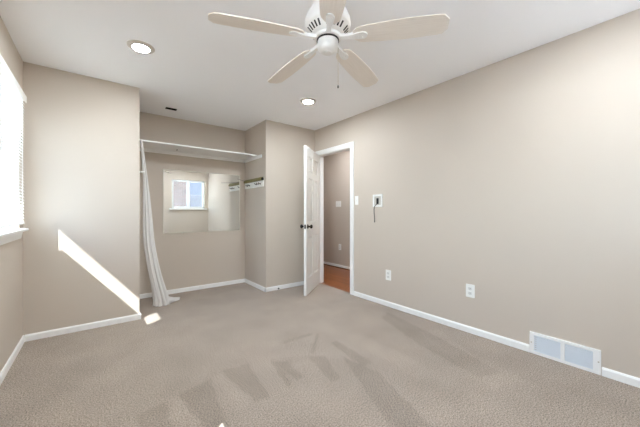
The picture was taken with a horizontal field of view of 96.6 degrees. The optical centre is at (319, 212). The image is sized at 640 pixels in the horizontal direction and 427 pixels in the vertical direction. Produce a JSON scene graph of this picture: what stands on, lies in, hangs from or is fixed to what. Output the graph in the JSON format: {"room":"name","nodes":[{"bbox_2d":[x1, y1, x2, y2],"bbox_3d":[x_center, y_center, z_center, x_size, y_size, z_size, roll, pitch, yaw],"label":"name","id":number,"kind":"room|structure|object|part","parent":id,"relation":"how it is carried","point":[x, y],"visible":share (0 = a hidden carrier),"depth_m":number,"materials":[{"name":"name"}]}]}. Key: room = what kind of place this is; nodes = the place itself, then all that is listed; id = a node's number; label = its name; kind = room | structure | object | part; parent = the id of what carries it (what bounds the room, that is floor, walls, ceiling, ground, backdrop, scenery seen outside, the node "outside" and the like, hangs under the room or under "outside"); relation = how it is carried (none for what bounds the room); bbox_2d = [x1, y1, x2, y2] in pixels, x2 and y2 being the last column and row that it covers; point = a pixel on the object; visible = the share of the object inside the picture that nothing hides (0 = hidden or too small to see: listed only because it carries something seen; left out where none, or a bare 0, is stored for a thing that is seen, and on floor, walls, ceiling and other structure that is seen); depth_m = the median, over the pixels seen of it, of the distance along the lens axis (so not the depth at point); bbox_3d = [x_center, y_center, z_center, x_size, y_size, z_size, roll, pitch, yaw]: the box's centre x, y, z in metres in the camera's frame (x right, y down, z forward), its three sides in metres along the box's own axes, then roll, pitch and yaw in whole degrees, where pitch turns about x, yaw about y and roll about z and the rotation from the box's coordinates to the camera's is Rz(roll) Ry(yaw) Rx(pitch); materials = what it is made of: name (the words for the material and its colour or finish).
{"room":"empty bedroom","nodes":[
{"label":"empty bedroom","id":0,"kind":"room"},
{"bbox_2d":[0,16,22,371],"bbox_3d":[-1.668,-0.083,1.145,0.200,2.460,5.297,0,0,-38],"label":"wall","id":1,"kind":"structure","parent":0,"point":[11,253],"depth_m":2.29,"materials":[{"name":"paint"}]},
{"bbox_2d":[0,335,24,384],"bbox_3d":[-1.329,1.098,0.884,0.013,0.058,4.069,0,0,-38],"label":"baseboard","id":2,"kind":"structure","parent":1,"relation":"attached to","point":[3,373],"depth_m":2.10,"materials":[{"name":"white paint"}]},
{"bbox_2d":[0,54,26,227],"bbox_3d":[-2.196,-0.436,2.029,0.049,1.070,0.915,0,0,-38],"label":"window blind","id":3,"kind":"object","parent":1,"relation":"attached to","point":[6,76],"visible":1,"depth_m":2.03,"materials":[{"name":"white plastic"}]},
{"bbox_3d":[-2.201,-0.421,2.025,0.029,1.020,0.003,0,0,-38],"label":"ladder cord","id":4,"kind":"part","parent":3,"relation":"part of","materials":[{"name":"white fabric"}]},
{"bbox_3d":[-2.201,0.092,2.025,0.024,0.014,0.891,0,0,-38],"label":"rail","id":5,"kind":"part","parent":3,"relation":"part of","materials":[{"name":"white plastic"}]},
{"bbox_3d":[-2.414,-0.421,2.297,0.029,1.020,0.003,0,0,-38],"label":"ladder cord","id":6,"kind":"part","parent":3,"relation":"part of","materials":[{"name":"white fabric"}]},
{"bbox_2d":[0,228,28,244],"bbox_3d":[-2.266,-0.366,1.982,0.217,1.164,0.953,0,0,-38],"label":"window sill","id":7,"kind":"structure","parent":1,"relation":"in","point":[6,235],"depth_m":2.06,"materials":[{"name":"white plastic"}]},
{"bbox_3d":[-2.247,0.147,1.996,0.169,0.026,0.953,0,0,-38],"label":"sill","id":8,"kind":"part","parent":7,"relation":"part of","materials":[{"name":"white paint"}]},
{"bbox_2d":[23,62,139,334],"bbox_3d":[-2.501,-0.083,3.075,0.862,2.460,0.828,0,0,-38],"label":"wall","id":9,"kind":"structure","parent":0,"point":[81,136],"depth_m":2.71,"materials":[{"name":"paint"}]},
{"bbox_2d":[25,279,303,341],"bbox_3d":[-1.545,1.098,3.813,3.251,0.058,0.841,0,0,-38],"label":"baseboard","id":10,"kind":"structure","parent":9,"relation":"attached to","point":[44,334],"depth_m":2.95,"materials":[{"name":"white paint"}]},
{"bbox_2d":[140,112,244,293],"bbox_3d":[-2.175,-0.083,3.982,2.493,2.460,0.200,0,0,-38],"label":"wall","id":11,"kind":"structure","parent":0,"point":[190,259],"depth_m":4.10,"materials":[{"name":"paint"}]},
{"bbox_2d":[140,139,261,162],"bbox_3d":[-1.627,-0.825,3.900,1.529,0.064,0.601,0,0,-38],"label":"closet shelf","id":12,"kind":"object","parent":11,"relation":"attached to","point":[148,145],"visible":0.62,"depth_m":3.93,"materials":[{"name":"white paint"}]},
{"bbox_2d":[140,140,179,306],"bbox_3d":[-1.912,0.142,3.495,0.159,1.964,0.491,0,0,31],"label":"curtain","id":13,"kind":"object","parent":12,"relation":"hanging from","point":[160,296],"visible":0.98,"depth_m":3.36,"materials":[{"name":"fabric"}]},
{"bbox_2d":[163,169,239,233],"bbox_3d":[-1.707,-0.150,4.214,1.085,0.878,0.009,0,0,-38],"label":"wall mirror","id":14,"kind":"object","parent":11,"relation":"attached to","point":[193,201],"visible":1,"depth_m":4.17,"materials":[{"name":"clear glass"}]},
{"bbox_2d":[245,120,314,287],"bbox_3d":[-0.645,-0.083,4.594,0.871,2.460,0.717,0,0,-38],"label":"wall","id":15,"kind":"structure","parent":0,"point":[274,212],"depth_m":4.25,"materials":[{"name":"paint"}]},
{"bbox_2d":[238,177,263,188],"bbox_3d":[-1.103,-0.442,4.252,0.272,0.143,0.640,0,0,-38],"label":"wall rack","id":16,"kind":"object","parent":15,"relation":"attached to","point":[256,182],"visible":1,"depth_m":4.27,"materials":[{"name":"white plastic"}]},
{"bbox_3d":[-1.018,-0.486,4.331,0.040,0.053,0.610,0,0,-38],"label":"rail","id":17,"kind":"part","parent":16,"relation":"part of","materials":[{"name":"brown wood"}]},
{"bbox_2d":[0,265,639,426],"bbox_3d":[-0.502,1.137,3.465,4.494,0.020,7.120,0,0,-38],"label":"floor","id":18,"kind":"structure","parent":0,"point":[239,354],"depth_m":1.98,"materials":[{"name":"beige carpet"}]},
{"bbox_2d":[0,0,639,130],"bbox_3d":[-0.511,-1.373,3.331,4.714,0.120,7.320,0,0,-38],"label":"ceiling","id":19,"kind":"structure","parent":0,"point":[205,70],"depth_m":2.29,"materials":[{"name":"paint"}]},
{"bbox_2d":[126,40,154,53],"bbox_3d":[-1.421,-1.306,2.265,0.192,0.013,0.192,0,0,-38],"label":"recessed light","id":20,"kind":"object","parent":19,"relation":"in","point":[139,46],"visible":1,"depth_m":2.25,"materials":[{"name":"white glass"}]},
{"bbox_2d":[300,98,315,103],"bbox_3d":[-0.140,-1.306,3.367,0.192,0.013,0.192,0,0,-38],"label":"recessed light","id":21,"kind":"object","parent":19,"relation":"in","point":[304,100],"visible":1,"depth_m":3.35,"materials":[{"name":"white glass"}]},
{"bbox_2d":[208,0,449,87],"bbox_3d":[0.013,-1.017,1.707,1.258,0.592,1.199,0,0,-38],"label":"ceiling fan","id":22,"kind":"object","parent":19,"relation":"hanging from","point":[327,22],"visible":1,"depth_m":1.58,"materials":[{"name":"white plastic"}]},
{"bbox_3d":[-0.330,-0.999,1.527,0.502,0.006,0.136,-3,13,-20],"label":"fan blade","id":23,"kind":"part","parent":22,"relation":"part of","materials":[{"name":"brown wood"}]},
{"bbox_3d":[-0.203,-0.999,1.981,0.136,0.006,0.502,-15,7,-38],"label":"fan blade","id":24,"kind":"part","parent":22,"relation":"part of","materials":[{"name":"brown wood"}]},
{"bbox_2d":[317,33,338,55],"bbox_3d":[0.046,-0.967,1.667,0.131,0.076,0.131,0,0,-38],"label":"light","id":25,"kind":"object","parent":22,"relation":"attached to","point":[327,43],"depth_m":1.62,"materials":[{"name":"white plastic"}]},
{"bbox_3d":[0.062,-0.999,1.266,0.136,0.006,0.502,12,2,-3],"label":"fan blade","id":26,"kind":"part","parent":22,"relation":"part of","materials":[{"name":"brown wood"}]},
{"bbox_3d":[0.268,-0.999,2.000,0.136,0.006,0.502,-14,-10,32],"label":"fan blade","id":27,"kind":"part","parent":22,"relation":"part of","materials":[{"name":"beige wood"}]},
{"bbox_3d":[0.431,-0.999,1.559,0.502,0.006,0.136,3,-11,16],"label":"fan blade","id":28,"kind":"part","parent":22,"relation":"part of","materials":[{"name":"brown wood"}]},
{"bbox_2d":[324,150,349,266],"bbox_3d":[0.586,-0.083,5.659,0.120,2.460,5.000,0,0,-38],"label":"wall","id":29,"kind":"structure","parent":0,"point":[336,166],"depth_m":5.85,"materials":[{"name":"paint"}]},
{"bbox_2d":[324,261,349,268],"bbox_3d":[0.533,1.096,5.618,0.014,0.062,5.000,0,0,-38],"label":"baseboard","id":30,"kind":"structure","parent":29,"relation":"attached to","point":[328,263],"depth_m":5.84,"materials":[{"name":"white paint"}]},
{"bbox_2d":[336,201,340,206],"bbox_3d":[0.371,-0.170,5.822,0.017,0.118,0.160,0,0,-38],"label":"light switch","id":31,"kind":"object","parent":29,"relation":"attached to","point":[338,203],"visible":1,"depth_m":5.82,"materials":[{"name":"white plastic"}]},
{"bbox_2d":[315,9,639,377],"bbox_3d":[0.343,-0.083,4.125,0.110,2.460,7.120,0,0,-38],"label":"wall","id":32,"kind":"structure","parent":0,"point":[516,179],"depth_m":2.38,"materials":[{"name":"paint"}]},
{"bbox_2d":[315,141,353,294],"bbox_3d":[0.235,0.081,4.264,0.142,2.093,0.884,0,0,-38],"label":"door frame","id":33,"kind":"structure","parent":32,"relation":"attached to","point":[347,146],"depth_m":4.10,"materials":[{"name":"white paint"}]},
{"bbox_2d":[300,145,319,295],"bbox_3d":[-0.108,0.112,4.160,0.171,2.003,0.749,0,0,14],"label":"door","id":34,"kind":"structure","parent":33,"relation":"attached to","point":[311,226],"depth_m":4.05,"materials":[{"name":"white paint"}]},
{"bbox_3d":[-0.147,-0.665,4.005,0.035,0.207,0.220,0,0,14],"label":"panel","id":35,"kind":"part","parent":34,"relation":"part of","materials":[{"name":"white paint"}]},
{"bbox_3d":[-0.147,-0.166,4.005,0.035,0.617,0.220,0,0,14],"label":"panel","id":36,"kind":"part","parent":34,"relation":"part of","materials":[{"name":"white paint"}]},
{"bbox_3d":[-0.147,0.610,4.005,0.035,0.567,0.220,0,0,14],"label":"panel","id":37,"kind":"part","parent":34,"relation":"part of","materials":[{"name":"white paint"}]},
{"bbox_3d":[-0.071,-0.665,4.309,0.035,0.207,0.220,0,0,14],"label":"panel","id":38,"kind":"part","parent":34,"relation":"part of","materials":[{"name":"white paint"}]},
{"bbox_3d":[-0.071,-0.166,4.309,0.035,0.617,0.220,0,0,14],"label":"panel","id":39,"kind":"part","parent":34,"relation":"part of","materials":[{"name":"white paint"}]},
{"bbox_3d":[-0.071,0.610,4.309,0.035,0.567,0.220,0,0,14],"label":"panel","id":40,"kind":"part","parent":34,"relation":"part of","materials":[{"name":"white paint"}]},
{"bbox_2d":[373,194,382,221],"bbox_3d":[0.707,-0.048,3.542,0.035,0.350,0.150,0,0,-38],"label":"cable plate","id":41,"kind":"object","parent":32,"relation":"attached to","point":[378,198],"visible":1,"depth_m":3.54,"materials":[{"name":"white plastic"}]},
{"bbox_3d":[0.716,-0.145,3.550,0.010,0.155,0.150,0,0,-38],"label":"plate frame","id":42,"kind":"part","parent":41,"relation":"part of","materials":[{"name":"white plastic"}]},
{"bbox_2d":[386,270,390,280],"bbox_3d":[0.818,0.753,3.421,0.009,0.122,0.078,0,0,-38],"label":"wall outlet","id":43,"kind":"object","parent":32,"relation":"attached to","point":[388,272],"visible":1,"depth_m":3.41,"materials":[{"name":"white plastic"}]},
{"bbox_2d":[353,291,529,351],"bbox_3d":[1.074,1.098,3.089,0.013,0.058,1.998,0,0,-38],"label":"baseboard","id":44,"kind":"structure","parent":32,"relation":"attached to","point":[507,341],"depth_m":2.79,"materials":[{"name":"white paint"}]},
{"bbox_2d":[466,284,474,297],"bbox_3d":[1.404,0.735,2.669,0.009,0.122,0.078,0,0,-38],"label":"wall outlet","id":45,"kind":"object","parent":32,"relation":"attached to","point":[470,289],"visible":1,"depth_m":2.66,"materials":[{"name":"white plastic"}]},
{"bbox_2d":[529,331,600,374],"bbox_3d":[1.821,1.042,2.139,0.029,0.171,0.413,0,0,-38],"label":"air vent","id":46,"kind":"object","parent":32,"relation":"in","point":[579,356],"visible":1,"depth_m":2.12,"materials":[{"name":"white metal"}]},
{"bbox_2d":[602,367,639,387],"bbox_3d":[2.216,1.098,1.626,0.013,0.058,0.875,0,0,-38],"label":"baseboard","id":47,"kind":"structure","parent":32,"relation":"attached to","point":[615,375],"depth_m":1.89,"materials":[{"name":"white paint"}]}
]}

